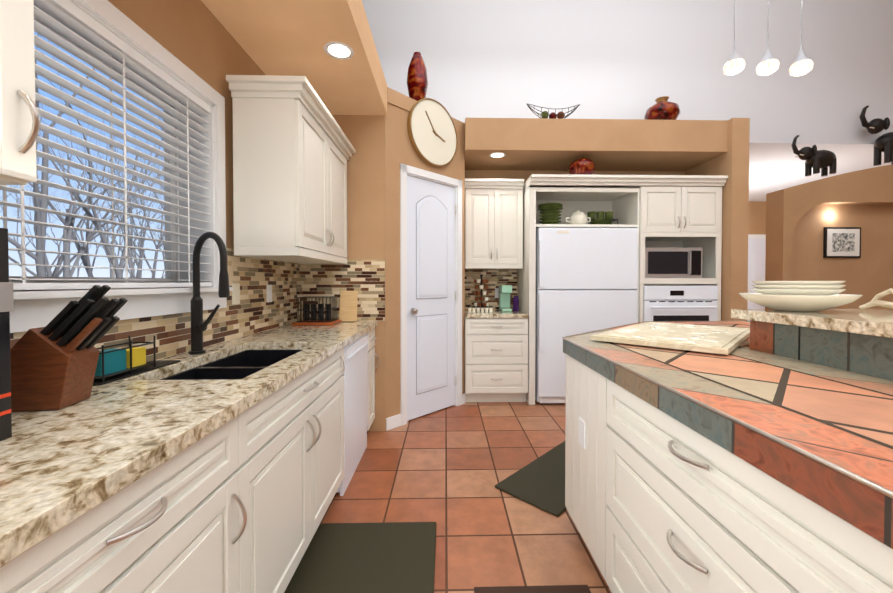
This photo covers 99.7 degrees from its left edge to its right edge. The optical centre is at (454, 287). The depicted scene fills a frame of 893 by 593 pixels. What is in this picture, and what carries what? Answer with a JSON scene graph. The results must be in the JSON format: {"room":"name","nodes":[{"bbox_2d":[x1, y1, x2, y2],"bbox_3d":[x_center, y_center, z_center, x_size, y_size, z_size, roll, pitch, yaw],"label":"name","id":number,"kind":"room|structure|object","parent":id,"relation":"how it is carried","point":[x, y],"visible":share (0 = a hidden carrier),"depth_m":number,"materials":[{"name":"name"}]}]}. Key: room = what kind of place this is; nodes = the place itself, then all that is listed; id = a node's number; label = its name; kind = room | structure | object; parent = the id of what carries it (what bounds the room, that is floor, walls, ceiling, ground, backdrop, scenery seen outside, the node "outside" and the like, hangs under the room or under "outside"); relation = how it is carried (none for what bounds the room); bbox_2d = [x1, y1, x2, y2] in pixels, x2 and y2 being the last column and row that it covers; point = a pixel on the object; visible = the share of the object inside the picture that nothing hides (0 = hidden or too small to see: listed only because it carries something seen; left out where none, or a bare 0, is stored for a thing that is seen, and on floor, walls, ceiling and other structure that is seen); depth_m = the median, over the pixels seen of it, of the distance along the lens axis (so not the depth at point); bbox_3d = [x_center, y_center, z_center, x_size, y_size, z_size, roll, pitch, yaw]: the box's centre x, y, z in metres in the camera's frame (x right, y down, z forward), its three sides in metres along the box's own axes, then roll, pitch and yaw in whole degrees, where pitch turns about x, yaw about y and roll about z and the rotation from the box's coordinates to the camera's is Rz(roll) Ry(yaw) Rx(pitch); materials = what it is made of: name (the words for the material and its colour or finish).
{"room":"kitchen","nodes":[
{"label":"kitchen","id":0,"kind":"room"},
{"bbox_2d":[14,0,264,291],"bbox_3d":[-1.306,-1.127,0.868,0.200,4.700,7.200,0,1,-1],"label":"wall","id":1,"kind":"structure","parent":0,"point":[197,38],"depth_m":1.84,"materials":[{"name":"brown paint"}]},
{"bbox_2d":[0,0,39,184],"bbox_3d":[-0.980,-0.609,0.424,0.350,0.828,0.600,0,1,-1],"label":"upper cabinet","id":2,"kind":"object","parent":1,"relation":"attached to","point":[19,123],"visible":1,"depth_m":0.69,"materials":[{"name":"white wood"}]},
{"bbox_2d":[9,0,232,332],"bbox_3d":[-1.306,-0.440,1.404,0.266,1.110,1.210,0,1,-1],"label":"window","id":3,"kind":"structure","parent":1,"relation":"in","point":[37,309],"depth_m":1.71,"materials":[{"name":"white"}]},
{"bbox_2d":[0,0,211,289],"bbox_3d":[-1.254,-0.456,1.405,0.060,0.913,1.022,0,1,-1],"label":"window blinds","id":4,"kind":"object","parent":3,"relation":"attached to","point":[74,17],"visible":0.94,"depth_m":1.36,"materials":[{"name":"white plastic"}]},
{"bbox_2d":[10,248,384,361],"bbox_3d":[-0.866,0.053,0.997,0.684,0.504,4.199,0,1,-1],"label":"backsplash","id":5,"kind":"structure","parent":1,"relation":"attached to","point":[254,311],"depth_m":2.39,"materials":[{"name":"tile"}]},
{"bbox_2d":[232,283,239,304],"bbox_3d":[-1.223,0.034,2.109,0.008,0.116,0.072,0,1,-1],"label":"switch plate","id":6,"kind":"object","parent":5,"relation":"attached to","point":[236,294],"depth_m":2.10,"materials":[{"name":"beige plastic"}]},
{"bbox_2d":[266,285,271,301],"bbox_3d":[-1.233,0.037,2.509,0.008,0.116,0.072,0,1,-1],"label":"switch plate","id":7,"kind":"object","parent":5,"relation":"attached to","point":[268,287],"depth_m":2.50,"materials":[{"name":"beige plastic"}]},
{"bbox_2d":[226,75,355,263],"bbox_3d":[-1.002,-0.651,2.536,0.410,0.935,1.128,0,1,-1],"label":"upper cabinet","id":8,"kind":"object","parent":1,"relation":"attached to","point":[294,150],"visible":1,"depth_m":2.04,"materials":[{"name":"white wood"}]},
{"bbox_2d":[201,0,386,114],"bbox_3d":[-0.835,-1.486,0.174,0.707,0.240,5.800,0,1,-1],"label":"ceiling","id":9,"kind":"structure","parent":0,"point":[284,37],"depth_m":2.17,"materials":[{"name":"brown paint"}]},
{"bbox_2d":[324,42,353,59],"bbox_3d":[-0.682,-1.396,2.220,0.169,0.003,0.169,0,1,-10],"label":"recessed light","id":10,"kind":"object","parent":9,"relation":"in","point":[339,50],"depth_m":2.21,"materials":[{"name":"white"}]},
{"bbox_2d":[332,87,464,430],"bbox_3d":[-0.587,-0.242,3.726,1.377,2.840,1.250,0,1,-1],"label":"wall","id":11,"kind":"structure","parent":0,"point":[383,146],"depth_m":3.12,"materials":[{"name":"brown paint"}]},
{"bbox_2d":[407,52,427,100],"bbox_3d":[-0.342,-1.893,3.431,0.196,0.470,0.196,0,1,-1],"label":"vase","id":12,"kind":"object","parent":11,"relation":"on","point":[417,82],"visible":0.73,"depth_m":3.36,"materials":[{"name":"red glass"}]},
{"bbox_2d":[386,393,464,429],"bbox_3d":[-0.233,1.132,3.491,0.012,0.100,0.976,1,1,44],"label":"baseboard","id":13,"kind":"structure","parent":11,"relation":"attached to","point":[392,422],"depth_m":3.19,"materials":[{"name":"white wood"}]},
{"bbox_2d":[400,163,461,425],"bbox_3d":[-0.234,0.058,3.543,0.116,2.247,0.770,1,1,44],"label":"door frame","id":14,"kind":"structure","parent":11,"relation":"attached to","point":[406,170],"depth_m":3.34,"materials":[{"name":"white wood"}]},
{"bbox_2d":[407,175,456,420],"bbox_3d":[-0.217,0.090,3.529,0.477,2.158,0.471,0,1,-1],"label":"pantry door","id":15,"kind":"structure","parent":11,"relation":"in","point":[431,299],"depth_m":3.49,"materials":[{"name":"white wood"}]},
{"bbox_2d":[407,98,457,166],"bbox_3d":[-0.192,-1.425,3.471,0.040,0.600,0.600,1,1,44],"label":"clock","id":16,"kind":"object","parent":11,"relation":"attached to","point":[432,132],"visible":1,"depth_m":3.44,"materials":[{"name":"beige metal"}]},
{"bbox_2d":[321,400,611,592],"bbox_3d":[2.835,1.248,2.507,8.757,0.100,10.600,0,1,-1],"label":"floor","id":17,"kind":"structure","parent":0,"point":[447,469],"depth_m":2.15,"materials":[{"name":"tile"}]},
{"bbox_2d":[0,397,271,592],"bbox_3d":[-0.901,0.787,0.753,0.600,0.876,0.909,0,1,-1],"label":"base cabinet","id":18,"kind":"object","parent":17,"relation":"on","point":[217,468],"depth_m":0.84,"materials":[{"name":"white wood"}]},
{"bbox_2d":[0,321,375,568],"bbox_3d":[-0.897,0.326,1.000,0.620,0.040,4.198,0,1,-1],"label":"countertop","id":19,"kind":"structure","parent":18,"relation":"on","point":[59,466],"depth_m":0.82,"materials":[{"name":"beige stone"}]},
{"bbox_2d":[0,228,13,440],"bbox_3d":[-1.041,0.083,0.633,0.271,0.455,0.288,0,1,-1],"label":"coffee machine","id":20,"kind":"object","parent":19,"relation":"on","point":[6,298],"visible":1,"depth_m":0.77,"materials":[{"name":"black"}]},
{"bbox_2d":[10,285,127,411],"bbox_3d":[-1.040,0.149,0.981,0.292,0.311,0.100,0,1,-9],"label":"knife block","id":21,"kind":"object","parent":19,"relation":"on","point":[53,362],"visible":1,"depth_m":0.95,"materials":[{"name":"brown wood"}]},
{"bbox_2d":[93,360,179,384],"bbox_3d":[-1.152,0.296,1.342,0.105,0.006,0.345,0,1,-1],"label":"drying mat","id":22,"kind":"object","parent":19,"relation":"on","point":[161,363],"visible":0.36,"depth_m":1.32,"materials":[{"name":"black rubber"}]},
{"bbox_2d":[94,336,155,381],"bbox_3d":[-1.154,0.236,1.288,0.096,0.115,0.216,0,1,-1],"label":"sponge caddy","id":23,"kind":"object","parent":22,"relation":"on","point":[114,362],"visible":0.73,"depth_m":1.28,"materials":[{"name":"black"}]},
{"bbox_2d":[188,232,229,354],"bbox_3d":[-1.069,0.026,1.647,0.262,0.538,0.063,0,1,26],"label":"faucet","id":24,"kind":"object","parent":19,"relation":"on","point":[198,326],"visible":1,"depth_m":1.67,"materials":[{"name":"black metal"}]},
{"bbox_2d":[292,320,341,325],"bbox_3d":[-1.048,0.264,2.877,0.300,0.021,0.240,0,1,-1],"label":"cutting board","id":25,"kind":"object","parent":19,"relation":"on","point":[334,322],"visible":0.75,"depth_m":2.76,"materials":[{"name":"brown wood"}]},
{"bbox_2d":[297,296,336,321],"bbox_3d":[-1.048,0.161,2.875,0.245,0.183,0.185,0,1,-1],"label":"wire basket","id":26,"kind":"object","parent":25,"relation":"on","point":[313,308],"visible":1,"depth_m":2.86,"materials":[{"name":"black metal"}]},
{"bbox_2d":[339,291,357,321],"bbox_3d":[-0.862,0.148,3.054,0.140,0.248,0.056,0,1,-1],"label":"board","id":27,"kind":"object","parent":19,"relation":"on","point":[348,306],"visible":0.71,"depth_m":3.05,"materials":[{"name":"beige wood"}]},
{"bbox_2d":[272,429,327,592],"bbox_3d":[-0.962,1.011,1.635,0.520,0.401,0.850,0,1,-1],"label":"base cabinet","id":28,"kind":"object","parent":17,"relation":"on","point":[299,460],"depth_m":1.46,"materials":[{"name":"white wood"}]},
{"bbox_2d":[284,329,375,448],"bbox_3d":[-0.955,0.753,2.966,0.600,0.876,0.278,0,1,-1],"label":"base cabinet","id":29,"kind":"object","parent":17,"relation":"on","point":[315,400],"depth_m":1.84,"materials":[{"name":"white wood"}]},
{"bbox_2d":[336,332,367,495],"bbox_3d":[-0.927,0.764,2.492,0.592,0.868,0.660,0,1,-1],"label":"dishwasher","id":30,"kind":"object","parent":29,"relation":"in","point":[355,374],"visible":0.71,"depth_m":2.42,"materials":[{"name":"white metal"}]},
{"bbox_2d":[284,522,436,592],"bbox_3d":[-0.381,1.206,1.397,0.600,0.015,1.040,0,1,-1],"label":"floor mat","id":31,"kind":"object","parent":17,"relation":"on","point":[390,557],"visible":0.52,"depth_m":1.65,"materials":[{"name":"grey"}]},
{"bbox_2d":[465,310,527,401],"bbox_3d":[0.415,0.716,4.070,0.633,0.915,0.637,0,1,-1],"label":"base cabinet","id":32,"kind":"object","parent":17,"relation":"on","point":[496,355],"visible":0.98,"depth_m":3.79,"materials":[{"name":"white wood"}]},
{"bbox_2d":[468,306,492,311],"bbox_3d":[0.268,0.226,3.979,0.263,0.065,0.036,0,1,-1],"label":"spice jars","id":33,"kind":"object","parent":32,"relation":"on","point":[475,308],"visible":1,"depth_m":3.96,"materials":[{"name":"beige ceramic"}]},
{"bbox_2d":[474,274,488,311],"bbox_3d":[0.292,0.053,4.147,0.170,0.405,0.170,0,1,-1],"label":"pod carousel","id":34,"kind":"object","parent":32,"relation":"on","point":[481,292],"visible":0.94,"depth_m":4.10,"materials":[{"name":"black"}]},
{"bbox_2d":[499,285,511,311],"bbox_3d":[0.559,0.113,4.174,0.115,0.285,0.240,0,1,-1],"label":"coffee maker","id":35,"kind":"object","parent":32,"relation":"on","point":[505,291],"visible":1,"depth_m":4.17,"materials":[{"name":"green plastic"}]},
{"bbox_2d":[513,296,518,310],"bbox_3d":[0.672,0.171,4.138,0.068,0.170,0.066,0,1,-1],"label":"bottle","id":36,"kind":"object","parent":32,"relation":"on","point":[516,303],"visible":1,"depth_m":4.11,"materials":[{"name":"purple plastic"}]},
{"bbox_2d":[495,441,566,516],"bbox_3d":[0.715,1.190,2.462,0.420,0.015,0.950,1,1,44],"label":"floor mat","id":37,"kind":"object","parent":17,"relation":"on","point":[539,482],"visible":0.54,"depth_m":2.28,"materials":[{"name":"grey rubber"}]},
{"bbox_2d":[474,585,590,592],"bbox_3d":[0.314,1.210,1.207,0.460,0.013,0.625,0,1,-1],"label":"floor mat","id":38,"kind":"object","parent":17,"relation":"on","point":[549,589],"visible":1,"depth_m":1.50,"materials":[{"name":"brown rubber"}]},
{"bbox_2d":[518,182,641,404],"bbox_3d":[1.296,0.059,4.085,1.115,2.228,0.627,0,1,-1],"label":"tall cabinet","id":39,"kind":"object","parent":17,"relation":"on","point":[624,199],"depth_m":3.81,"materials":[{"name":"white wood"}]},
{"bbox_2d":[538,203,562,210],"bbox_3d":[1.015,-0.850,4.010,0.261,0.056,0.261,0,1,-10],"label":"plate","id":40,"kind":"object","parent":39,"relation":"in","point":[546,205],"depth_m":3.92,"materials":[{"name":"ceramic"}]},
{"bbox_2d":[566,210,590,223],"bbox_3d":[1.296,-0.726,3.959,0.263,0.170,0.190,0,1,-1],"label":"tureen","id":41,"kind":"object","parent":39,"relation":"in","point":[577,217],"visible":0.85,"depth_m":3.89,"materials":[{"name":"beige ceramic"}]},
{"bbox_2d":[569,157,594,174],"bbox_3d":[1.299,-1.226,3.852,0.260,0.221,0.260,0,1,-1],"label":"vase","id":42,"kind":"object","parent":39,"relation":"on","point":[583,166],"visible":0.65,"depth_m":3.75,"materials":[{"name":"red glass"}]},
{"bbox_2d":[535,228,637,402],"bbox_3d":[1.323,0.276,4.052,0.992,1.755,0.648,0,1,-1],"label":"fridge","id":43,"kind":"object","parent":39,"relation":"in","point":[586,279],"visible":0.77,"depth_m":3.75,"materials":[{"name":"white metal"}]},
{"bbox_2d":[587,211,617,223],"bbox_3d":[1.574,-0.730,4.066,0.320,0.175,0.240,0,1,-1],"label":"cups","id":44,"kind":"object","parent":39,"relation":"in","point":[601,219],"visible":0.65,"depth_m":4.03,"materials":[{"name":"ceramic"}]},
{"bbox_2d":[642,182,725,320],"bbox_3d":[2.266,0.059,4.108,0.865,2.228,0.627,0,1,-1],"label":"tall cabinet","id":45,"kind":"object","parent":17,"relation":"on","point":[671,211],"depth_m":3.79,"materials":[{"name":"white wood"}]},
{"bbox_2d":[645,247,701,277],"bbox_3d":[2.211,-0.257,3.999,0.590,0.308,0.430,0,1,-1],"label":"microwave","id":46,"kind":"object","parent":45,"relation":"in","point":[673,262],"visible":0.77,"depth_m":3.81,"materials":[{"name":"silver metal"}]},
{"bbox_2d":[643,285,717,320],"bbox_3d":[2.270,0.321,4.037,0.750,0.695,0.606,0,1,-1],"label":"wall oven","id":47,"kind":"object","parent":45,"relation":"in","point":[680,303],"visible":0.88,"depth_m":3.79,"materials":[{"name":"white metal"}]},
{"bbox_2d":[562,313,892,592],"bbox_3d":[1.309,0.674,1.420,1.568,1.082,2.528,0,1,-1],"label":"kitchen island","id":48,"kind":"object","parent":17,"relation":"on","point":[759,459],"depth_m":0.94,"materials":[{"name":"wood"}]},
{"bbox_2d":[591,322,749,354],"bbox_3d":[1.121,0.228,1.899,0.527,0.031,0.839,1,1,44],"label":"cutting board","id":49,"kind":"object","parent":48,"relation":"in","point":[711,339],"visible":1,"depth_m":1.72,"materials":[{"name":"beige stone"}]},
{"bbox_2d":[731,309,892,332],"bbox_3d":[1.492,0.122,0.871,0.560,0.038,1.530,0,1,-1],"label":"island countertop","id":50,"kind":"structure","parent":48,"relation":"on","point":[882,320],"depth_m":1.31,"materials":[{"name":"beige stone"}]},
{"bbox_2d":[739,281,862,311],"bbox_3d":[1.381,0.032,1.527,0.370,0.120,0.370,0,1,-1],"label":"plates","id":51,"kind":"object","parent":50,"relation":"on","point":[807,296],"visible":1,"depth_m":1.42,"materials":[{"name":"beige ceramic"}]},
{"bbox_2d":[859,288,892,309],"bbox_3d":[1.663,0.046,1.462,0.031,0.090,0.134,0,1,-21],"label":"driftwood sculpture","id":52,"kind":"object","parent":50,"relation":"on","point":[875,301],"visible":1,"depth_m":1.47,"materials":[{"name":"beige wood"}]},
{"bbox_2d":[465,118,727,171],"bbox_3d":[1.399,-1.512,4.045,2.610,0.310,0.670,0,1,-1],"label":"soffit","id":53,"kind":"structure","parent":0,"point":[544,144],"depth_m":3.73,"materials":[{"name":"brown paint"}]},
{"bbox_2d":[489,152,505,157],"bbox_3d":[0.435,-1.351,3.838,0.169,0.003,0.169,0,1,-7],"label":"recessed light","id":54,"kind":"object","parent":53,"relation":"in","point":[497,154],"depth_m":3.84,"materials":[{"name":"white glass"}]},
{"bbox_2d":[527,104,579,118],"bbox_3d":[0.990,-1.757,3.791,0.545,0.187,0.166,0,1,-1],"label":"basket","id":55,"kind":"object","parent":53,"relation":"on","point":[554,115],"visible":0.81,"depth_m":3.76,"materials":[{"name":"black"}]},
{"bbox_2d":[644,96,679,119],"bbox_3d":[2.128,-1.801,3.873,0.330,0.272,0.330,0,1,-1],"label":"vase","id":56,"kind":"object","parent":53,"relation":"on","point":[663,108],"visible":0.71,"depth_m":3.76,"materials":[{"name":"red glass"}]},
{"bbox_2d":[362,0,892,295],"bbox_3d":[2.835,-1.184,4.495,8.657,4.700,0.150,0,1,-1],"label":"wall","id":57,"kind":"structure","parent":0,"point":[615,59],"depth_m":4.38,"materials":[{"name":"white paint"}]},
{"bbox_2d":[465,270,516,309],"bbox_3d":[0.409,0.022,4.373,0.635,0.460,0.008,0,1,-1],"label":"backsplash","id":58,"kind":"structure","parent":57,"relation":"attached to","point":[496,278],"depth_m":4.37,"materials":[{"name":"tile"}]},
{"bbox_2d":[495,288,498,297],"bbox_3d":[0.501,0.061,4.369,0.070,0.115,0.007,0,1,-1],"label":"electrical outlet plate","id":59,"kind":"object","parent":58,"relation":"attached to","point":[496,292],"visible":0.64,"depth_m":4.37,"materials":[{"name":"white plastic"}]},
{"bbox_2d":[465,178,523,269],"bbox_3d":[0.384,-0.676,4.151,0.675,0.935,0.427,0,1,-1],"label":"upper cabinet","id":60,"kind":"object","parent":57,"relation":"attached to","point":[493,224],"visible":0.94,"depth_m":4.00,"materials":[{"name":"white wood"}]},
{"bbox_2d":[685,118,749,320],"bbox_3d":[2.787,-0.248,4.143,0.170,2.840,0.880,0,1,-1],"label":"wall","id":61,"kind":"structure","parent":0,"point":[732,163],"depth_m":3.71,"materials":[{"name":"brown paint"}]},
{"bbox_2d":[748,201,765,233],"bbox_3d":[4.836,-0.384,7.708,4.500,3.000,0.150,0,1,-1],"label":"wall","id":62,"kind":"structure","parent":0,"point":[757,218],"depth_m":7.64,"materials":[{"name":"brown paint"}]},
{"bbox_2d":[747,234,765,320],"bbox_3d":[5.998,0.017,7.644,0.800,2.200,0.045,0,1,-1],"label":"door","id":63,"kind":"structure","parent":62,"relation":"in","point":[756,255],"depth_m":7.62,"materials":[{"name":"white wood"}]},
{"bbox_2d":[749,148,890,200],"bbox_3d":[4.942,-1.796,6.213,4.360,0.130,3.200,0,1,-1],"label":"ceiling","id":64,"kind":"structure","parent":0,"point":[773,169],"depth_m":5.33,"materials":[{"name":"white paint"}]},
{"bbox_2d":[765,165,892,310],"bbox_3d":[4.613,-0.131,4.345,1.910,2.600,0.230,0,1,-1],"label":"wall","id":65,"kind":"structure","parent":0,"point":[799,218],"depth_m":4.34,"materials":[{"name":"brown paint"}]},
{"bbox_2d":[791,135,836,176],"bbox_3d":[4.113,-1.521,4.311,0.528,0.449,0.178,0,1,-1],"label":"elephant","id":66,"kind":"object","parent":65,"relation":"on","point":[814,158],"visible":1,"depth_m":4.26},
{"bbox_2d":[823,227,860,257],"bbox_3d":[4.458,-0.521,4.334,0.420,0.350,0.028,0,1,-1],"label":"picture frame","id":67,"kind":"object","parent":65,"relation":"attached to","point":[841,242],"visible":1,"depth_m":4.32,"materials":[{"name":"black"}]},
{"bbox_2d":[859,105,892,165],"bbox_3d":[4.944,-1.758,4.328,0.594,0.663,0.200,0,1,-1],"label":"elephant","id":68,"kind":"object","parent":65,"relation":"on","point":[883,143],"visible":0.96,"depth_m":4.29},
{"bbox_3d":[2.873,-3.527,0.858,8.757,0.100,7.450,0,1,-1],"label":"ceiling","id":69,"kind":"structure","parent":0,"visible":0},
{"bbox_2d":[723,0,744,74],"bbox_3d":[1.733,-2.416,2.323,0.114,2.167,0.114,0,1,-1],"label":"pendant light","id":70,"kind":"object","parent":69,"relation":"hanging from","point":[734,64],"visible":1,"depth_m":2.32,"materials":[{"name":"grey glass"}]},
{"bbox_2d":[756,0,779,75],"bbox_3d":[1.946,-2.417,2.328,0.114,2.167,0.114,0,1,-1],"label":"pendant light","id":71,"kind":"object","parent":69,"relation":"hanging from","point":[769,63],"visible":1,"depth_m":2.33,"materials":[{"name":"grey glass"}]},
{"bbox_2d":[789,0,813,75],"bbox_3d":[2.160,-2.417,2.333,0.114,2.167,0.114,0,1,-1],"label":"pendant light","id":72,"kind":"object","parent":69,"relation":"hanging from","point":[803,64],"visible":1,"depth_m":2.33,"materials":[{"name":"grey glass"}]},
{"label":"outside","id":73,"kind":"structure","parent":0,"visible":0},
{"bbox_3d":[-41.526,1.735,28.939,78.243,0.100,120.000,0,1,-1],"label":"ground","id":74,"kind":"structure","parent":73,"visible":0},
{"bbox_2d":[0,34,164,277],"bbox_3d":[-18.656,-5.656,25.153,23.937,14.999,43.558,0,1,-1],"label":"trees","id":75,"kind":"object","parent":74,"relation":"on","point":[41,258],"visible":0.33,"depth_m":10.99,"materials":[{"name":"grey plant"}]}
]}

